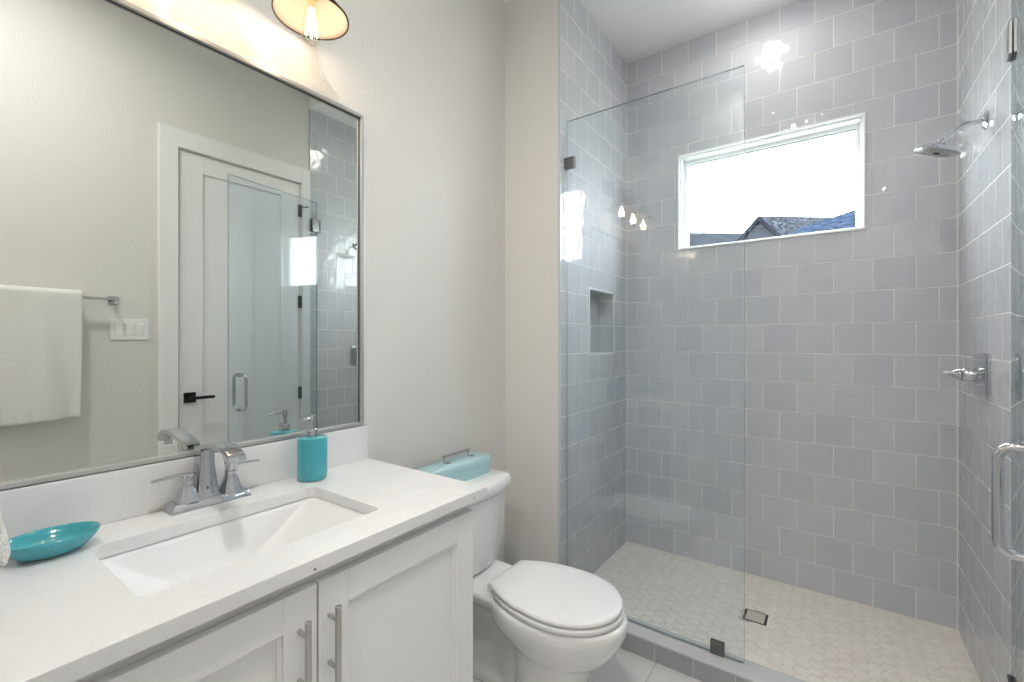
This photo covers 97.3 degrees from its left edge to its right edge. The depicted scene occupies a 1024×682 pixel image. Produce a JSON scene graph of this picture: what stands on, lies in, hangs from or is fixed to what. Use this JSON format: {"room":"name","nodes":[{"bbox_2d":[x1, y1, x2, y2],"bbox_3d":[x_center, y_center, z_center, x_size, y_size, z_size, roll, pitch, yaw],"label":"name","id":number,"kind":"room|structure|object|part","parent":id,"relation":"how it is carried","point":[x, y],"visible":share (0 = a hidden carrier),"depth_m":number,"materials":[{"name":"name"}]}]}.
{"room":"bathroom","nodes":[
{"label":"bathroom","id":0,"kind":"room"},
{"bbox_2d":[131,0,504,562],"bbox_3d":[-0.375,-0.340,1.991,0.120,3.360,3.049,0,0,35],"label":"wall","id":1,"kind":"structure","parent":0,"point":[426,77],"depth_m":1.88,"materials":[{"name":"white paint"}]},
{"bbox_2d":[0,0,364,489],"bbox_3d":[-0.825,-0.263,1.240,0.018,1.133,0.997,0,0,35],"label":"mirror","id":2,"kind":"object","parent":1,"relation":"attached to","point":[182,215],"visible":0.94,"depth_m":1.15,"materials":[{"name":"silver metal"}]},
{"bbox_2d":[0,425,367,538],"bbox_3d":[-0.826,0.367,1.236,0.020,0.120,1.014,0,0,35],"label":"backsplash","id":3,"kind":"structure","parent":1,"relation":"attached to","point":[105,497],"depth_m":1.09,"materials":[{"name":"white stone"}]},
{"bbox_2d":[271,0,348,46],"bbox_3d":[-0.743,-1.044,1.160,0.242,0.331,0.675,0,0,35],"label":"vanity light","id":4,"kind":"object","parent":1,"relation":"attached to","point":[325,20],"visible":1,"depth_m":1.39,"materials":[{"name":"beige glass"}]},
{"bbox_2d":[505,0,626,573],"bbox_3d":[0.349,-0.214,2.619,0.329,3.108,0.866,0,0,35],"label":"wall","id":5,"kind":"structure","parent":0,"point":[593,72],"depth_m":2.32,"materials":[{"name":"paint"}]},
{"bbox_2d":[558,0,560,563],"bbox_3d":[0.852,-0.214,1.732,1.541,3.108,0.005,0,0,35],"label":"trim","id":6,"kind":"structure","parent":5,"relation":"attached to","point":[559,1],"depth_m":2.17,"materials":[{"name":"grey"}]},
{"bbox_2d":[589,287,613,354],"bbox_3d":[0.512,-0.107,2.564,0.005,0.366,0.341,0,0,35],"label":"trim","id":7,"kind":"structure","parent":5,"relation":"attached to","point":[589,287],"depth_m":2.53,"materials":[{"name":"white plastic"}]},
{"bbox_2d":[590,289,612,353],"bbox_3d":[0.470,-0.107,2.594,0.098,0.350,0.325,0,0,35],"label":"wall niche","id":8,"kind":"object","parent":5,"relation":"in","point":[601,303],"visible":0.63,"depth_m":2.71,"materials":[{"name":"tile"}]},
{"bbox_2d":[620,634,749,681],"bbox_3d":[0.867,1.303,1.754,1.541,0.074,0.107,0,0,35],"label":"trim","id":9,"kind":"structure","parent":5,"relation":"attached to","point":[700,671],"depth_m":1.83,"materials":[{"name":"tile"}]},
{"bbox_2d":[626,615,806,681],"bbox_3d":[0.868,1.261,1.754,1.541,0.010,0.110,0,0,35],"label":"trim","id":10,"kind":"structure","parent":5,"relation":"attached to","point":[751,671],"depth_m":1.79,"materials":[{"name":"grey stone"}]},
{"bbox_2d":[564,65,744,662],"bbox_3d":[0.582,0.092,1.983,0.790,2.328,0.022,0,0,35],"label":"glass panel","id":11,"kind":"object","parent":10,"relation":"on","point":[717,647],"visible":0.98,"depth_m":1.82,"materials":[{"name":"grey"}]},
{"bbox_2d":[473,648,701,681],"bbox_3d":[-0.293,1.390,0.381,2.120,0.100,3.480,0,0,35],"label":"floor","id":12,"kind":"structure","parent":0,"point":[624,666],"depth_m":1.82,"materials":[{"name":"tile"}]},
{"bbox_2d":[74,505,472,681],"bbox_3d":[-0.599,0.898,1.059,0.592,0.883,0.970,0,0,35],"label":"vanity cabinet","id":13,"kind":"object","parent":12,"relation":"on","point":[399,609],"visible":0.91,"depth_m":0.99,"materials":[{"name":"white wood"}]},
{"bbox_3d":[-0.538,0.858,0.717,0.020,0.741,0.478,0,0,35],"label":"door","id":14,"kind":"part","parent":13,"relation":"part of","materials":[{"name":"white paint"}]},
{"bbox_2d":[0,425,485,681],"bbox_3d":[-0.601,0.382,1.076,0.573,0.150,1.014,0,0,35],"label":"countertop","id":15,"kind":"structure","parent":13,"relation":"on","point":[67,617],"depth_m":0.95,"materials":[{"name":"white stone"}]},
{"bbox_2d":[9,521,100,561],"bbox_3d":[-0.924,0.408,0.906,0.116,0.038,0.146,0,0,35],"label":"soap dish","id":16,"kind":"object","parent":15,"relation":"on","point":[54,541],"visible":0.93,"depth_m":0.91,"materials":[{"name":"teal ceramic"}]},
{"bbox_2d":[150,442,259,515],"bbox_3d":[-0.742,0.341,1.149,0.225,0.172,0.250,0,0,35],"label":"faucet","id":17,"kind":"object","parent":15,"relation":"on","point":[198,489],"visible":1,"depth_m":1.16,"materials":[{"name":"silver metal"}]},
{"bbox_3d":[-0.846,0.340,1.123,0.019,0.011,0.086,0,0,35],"label":"lever","id":18,"kind":"part","parent":17,"relation":"part of","materials":[{"name":"silver metal"}]},
{"bbox_3d":[-0.828,0.374,1.148,0.046,0.066,0.046,0,0,35],"label":"handle","id":19,"kind":"part","parent":17,"relation":"part of","materials":[{"name":"silver metal"}]},
{"bbox_3d":[-0.825,0.358,1.172,0.036,0.073,0.009,0,0,35],"label":"panel","id":20,"kind":"part","parent":17,"relation":"part of","materials":[{"name":"silver metal"}]},
{"bbox_3d":[-0.798,0.416,1.189,0.058,0.021,0.188,0,0,35],"label":"plate","id":21,"kind":"part","parent":17,"relation":"part of","materials":[{"name":"silver metal"}]},
{"bbox_3d":[-0.746,0.332,1.143,0.225,0.154,0.058,0,0,35],"label":"spout","id":22,"kind":"part","parent":17,"relation":"part of","materials":[{"name":"silver metal"}]},
{"bbox_3d":[-0.769,0.374,1.231,0.046,0.066,0.046,0,0,35],"label":"handle","id":23,"kind":"part","parent":17,"relation":"part of","materials":[{"name":"silver metal"}]},
{"bbox_3d":[-0.751,0.340,1.256,0.019,0.011,0.086,0,0,35],"label":"lever","id":24,"kind":"part","parent":17,"relation":"part of","materials":[{"name":"silver metal"}]},
{"bbox_2d":[99,497,365,595],"bbox_3d":[-0.603,0.523,1.039,0.352,0.133,0.533,0,0,35],"label":"sink","id":25,"kind":"object","parent":15,"relation":"in","point":[152,568],"visible":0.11,"depth_m":1.12,"materials":[{"name":"white ceramic"}]},
{"bbox_2d":[297,414,327,481],"bbox_3d":[-0.619,0.327,1.397,0.087,0.200,0.087,0,0,-32],"label":"soap dispenser","id":26,"kind":"object","parent":15,"relation":"on","point":[312,447],"visible":1,"depth_m":1.36,"materials":[{"name":"teal ceramic"}]},
{"bbox_3d":[-0.398,0.611,0.864,0.038,0.154,0.012,0,0,35],"label":"handle","id":27,"kind":"part","parent":13,"relation":"part of","materials":[{"name":"silver metal"}]},
{"bbox_3d":[-0.360,0.611,0.916,0.038,0.154,0.012,0,0,35],"label":"handle","id":28,"kind":"part","parent":13,"relation":"part of","materials":[{"name":"silver metal"}]},
{"bbox_3d":[-0.259,0.858,1.109,0.020,0.741,0.478,0,0,35],"label":"door","id":29,"kind":"part","parent":13,"relation":"part of","materials":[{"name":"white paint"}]},
{"bbox_2d":[466,468,627,681],"bbox_3d":[0.042,0.964,1.738,0.822,0.752,0.428,0,0,35],"label":"toilet","id":30,"kind":"object","parent":12,"relation":"on","point":[534,621],"visible":0.8,"depth_m":1.60,"materials":[{"name":"white ceramic"}]},
{"bbox_2d":[415,448,489,481],"bbox_3d":[-0.244,0.532,1.904,0.106,0.112,0.364,0,0,35],"label":"storage box","id":31,"kind":"object","parent":30,"relation":"on","point":[468,466],"visible":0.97,"depth_m":1.90,"materials":[{"name":"teal plastic"}]},
{"bbox_3d":[-0.240,0.521,1.905,0.101,0.026,0.358,0,0,35],"label":"lid","id":32,"kind":"part","parent":31,"relation":"part of","materials":[{"name":"teal plastic"}]},
{"bbox_3d":[-0.226,0.492,1.931,0.028,0.033,0.176,0,0,35],"label":"carry handle","id":33,"kind":"part","parent":31,"relation":"part of","materials":[{"name":"silver metal"}]},
{"bbox_3d":[-0.192,0.796,1.905,0.217,0.312,0.400,0,0,35],"label":"tank","id":34,"kind":"part","parent":30,"relation":"part of","materials":[{"name":"white ceramic"}]},
{"bbox_3d":[-0.192,0.617,1.905,0.247,0.057,0.428,0,0,35],"label":"tank lid","id":35,"kind":"part","parent":30,"relation":"part of","materials":[{"name":"white ceramic"}]},
{"bbox_3d":[0.052,1.146,1.731,0.797,0.388,0.369,0,0,35],"label":"bowl","id":36,"kind":"part","parent":30,"relation":"part of","materials":[{"name":"white ceramic"}]},
{"bbox_3d":[0.167,0.913,1.649,0.476,0.024,0.364,0,0,35],"label":"lid","id":37,"kind":"part","parent":30,"relation":"part of","materials":[{"name":"white plastic"}]},
{"bbox_3d":[0.172,0.940,1.645,0.468,0.019,0.366,0,0,35],"label":"seat","id":38,"kind":"part","parent":30,"relation":"part of","materials":[{"name":"white plastic"}]},
{"bbox_2d":[505,0,797,63],"bbox_3d":[1.027,-1.944,2.235,2.120,0.352,1.026,0,0,35],"label":"ceiling","id":39,"kind":"structure","parent":0,"point":[637,29],"depth_m":2.47,"materials":[{"name":"white paint"}]},
{"bbox_2d":[594,541,979,681],"bbox_3d":[1.126,1.308,2.117,1.541,0.064,0.785,0,0,35],"label":"floor","id":40,"kind":"structure","parent":0,"point":[807,635],"depth_m":2.02,"materials":[{"name":"grey tile"}]},
{"bbox_2d":[742,608,768,625],"bbox_3d":[1.126,1.276,2.085,0.096,0.003,0.096,0,0,35],"label":"shower drain","id":41,"kind":"object","parent":40,"relation":"on","point":[750,615],"visible":0.98,"depth_m":2.08,"materials":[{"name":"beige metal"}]},
{"bbox_2d":[627,0,956,628],"bbox_3d":[1.270,-0.214,2.593,1.860,3.108,0.160,0,0,35],"label":"wall","id":42,"kind":"structure","parent":0,"point":[851,336],"depth_m":2.31,"materials":[{"name":"tile"}]},
{"bbox_2d":[678,112,865,249],"bbox_3d":[1.383,-0.824,2.483,0.883,0.565,0.128,0,0,35],"label":"window","id":43,"kind":"structure","parent":42,"relation":"in","point":[856,122],"depth_m":2.43,"materials":[{"name":"white plastic"}]},
{"bbox_2d":[957,0,957,629],"bbox_3d":[1.352,-0.244,2.434,1.521,3.048,0.003,0,0,35],"label":"trim","id":44,"kind":"structure","parent":42,"relation":"attached to","point":[957,0],"depth_m":1.99,"materials":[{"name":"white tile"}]},
{"bbox_2d":[958,0,1010,681],"bbox_3d":[1.727,-0.214,1.641,0.010,3.108,0.862,0,0,35],"label":"wall","id":45,"kind":"structure","parent":0,"point":[984,71],"depth_m":1.67,"materials":[{"name":"tile"}]},
{"bbox_2d":[914,111,988,156],"bbox_3d":[1.626,-0.755,1.675,0.195,0.141,0.138,0,0,35],"label":"shower fixture","id":46,"kind":"object","parent":45,"relation":"attached to","point":[940,148],"visible":1,"depth_m":1.66,"materials":[{"name":"silver metal"}]},
{"bbox_3d":[1.653,-0.770,1.655,0.118,0.064,0.017,0,0,35],"label":"arm","id":47,"kind":"part","parent":46,"relation":"part of","materials":[{"name":"silver metal"}]},
{"bbox_2d":[942,353,991,398],"bbox_3d":[1.681,0.124,1.682,0.112,0.160,0.192,0,0,35],"label":"shower valve","id":48,"kind":"object","parent":45,"relation":"attached to","point":[979,374],"visible":1,"depth_m":1.64,"materials":[{"name":"silver metal"}]},
{"bbox_3d":[1.659,0.123,1.697,0.058,0.018,0.022,0,0,35],"label":"lever","id":49,"kind":"part","parent":48,"relation":"part of","materials":[{"name":"silver metal"}]},
{"bbox_3d":[1.686,0.124,1.679,0.077,0.052,0.052,0,0,35],"label":"handle","id":50,"kind":"part","parent":48,"relation":"part of","materials":[{"name":"silver metal"}]},
{"bbox_2d":[991,0,1023,681],"bbox_3d":[1.244,0.087,1.124,0.143,2.295,0.707,0,0,39],"label":"shower door","id":51,"kind":"structure","parent":45,"relation":"attached to","point":[1015,28],"depth_m":1.18,"materials":[{"name":"clear glass"}]},
{"bbox_3d":[1.069,0.333,0.907,0.143,0.253,0.028,0,0,44],"label":"pull handle","id":52,"kind":"part","parent":51,"relation":"part of","materials":[{"name":"silver metal"}]},
{"bbox_3d":[1.252,0.087,1.095,0.010,2.295,0.673,0,0,44],"label":"glass pane","id":53,"kind":"part","parent":51,"relation":"part of","materials":[{"name":"grey"}]},
{"label":"outside","id":54,"kind":"structure","parent":0,"visible":0},
{"bbox_3d":[26.122,4.440,39.098,120.000,0.200,86.000,0,0,35],"label":"ground","id":55,"kind":"structure","parent":54,"visible":0},
{"bbox_2d":[689,233,742,246],"bbox_3d":[12.051,-1.781,32.865,10.543,12.243,6.000,0,0,-1],"label":"house","id":56,"kind":"structure","parent":55,"relation":"on","point":[695,239],"depth_m":32.12,"materials":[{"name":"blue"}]},
{"bbox_2d":[736,215,830,240],"bbox_3d":[12.687,-0.585,19.959,8.874,9.850,8.000,0,0,-2],"label":"house","id":57,"kind":"structure","parent":55,"relation":"on","point":[762,226],"depth_m":18.82,"materials":[{"name":"grey"}]},
{"bbox_2d":[792,210,854,234],"bbox_3d":[9.518,0.372,11.124,7.000,7.936,6.479,0,0,-6],"label":"house","id":58,"kind":"structure","parent":55,"relation":"on","point":[845,220],"depth_m":12.58,"materials":[{"name":"blue"}]},
{"bbox_3d":[-0.835,-0.340,0.534,0.820,3.360,0.140,0,0,35],"label":"wall","id":59,"kind":"structure","parent":0,"visible":0},
{"bbox_3d":[-0.843,-0.271,0.665,0.189,0.141,0.066,0,0,35],"label":"towel ring","id":60,"kind":"object","parent":59,"relation":"attached to","visible":0},
{"bbox_2d":[0,508,10,565],"bbox_3d":[-0.818,0.060,0.688,0.170,0.576,0.064,0,0,35],"label":"hand towel","id":61,"kind":"object","parent":60,"relation":"hanging from","point":[5,551],"visible":1,"depth_m":0.66,"materials":[{"name":"white fabric"}]}
]}

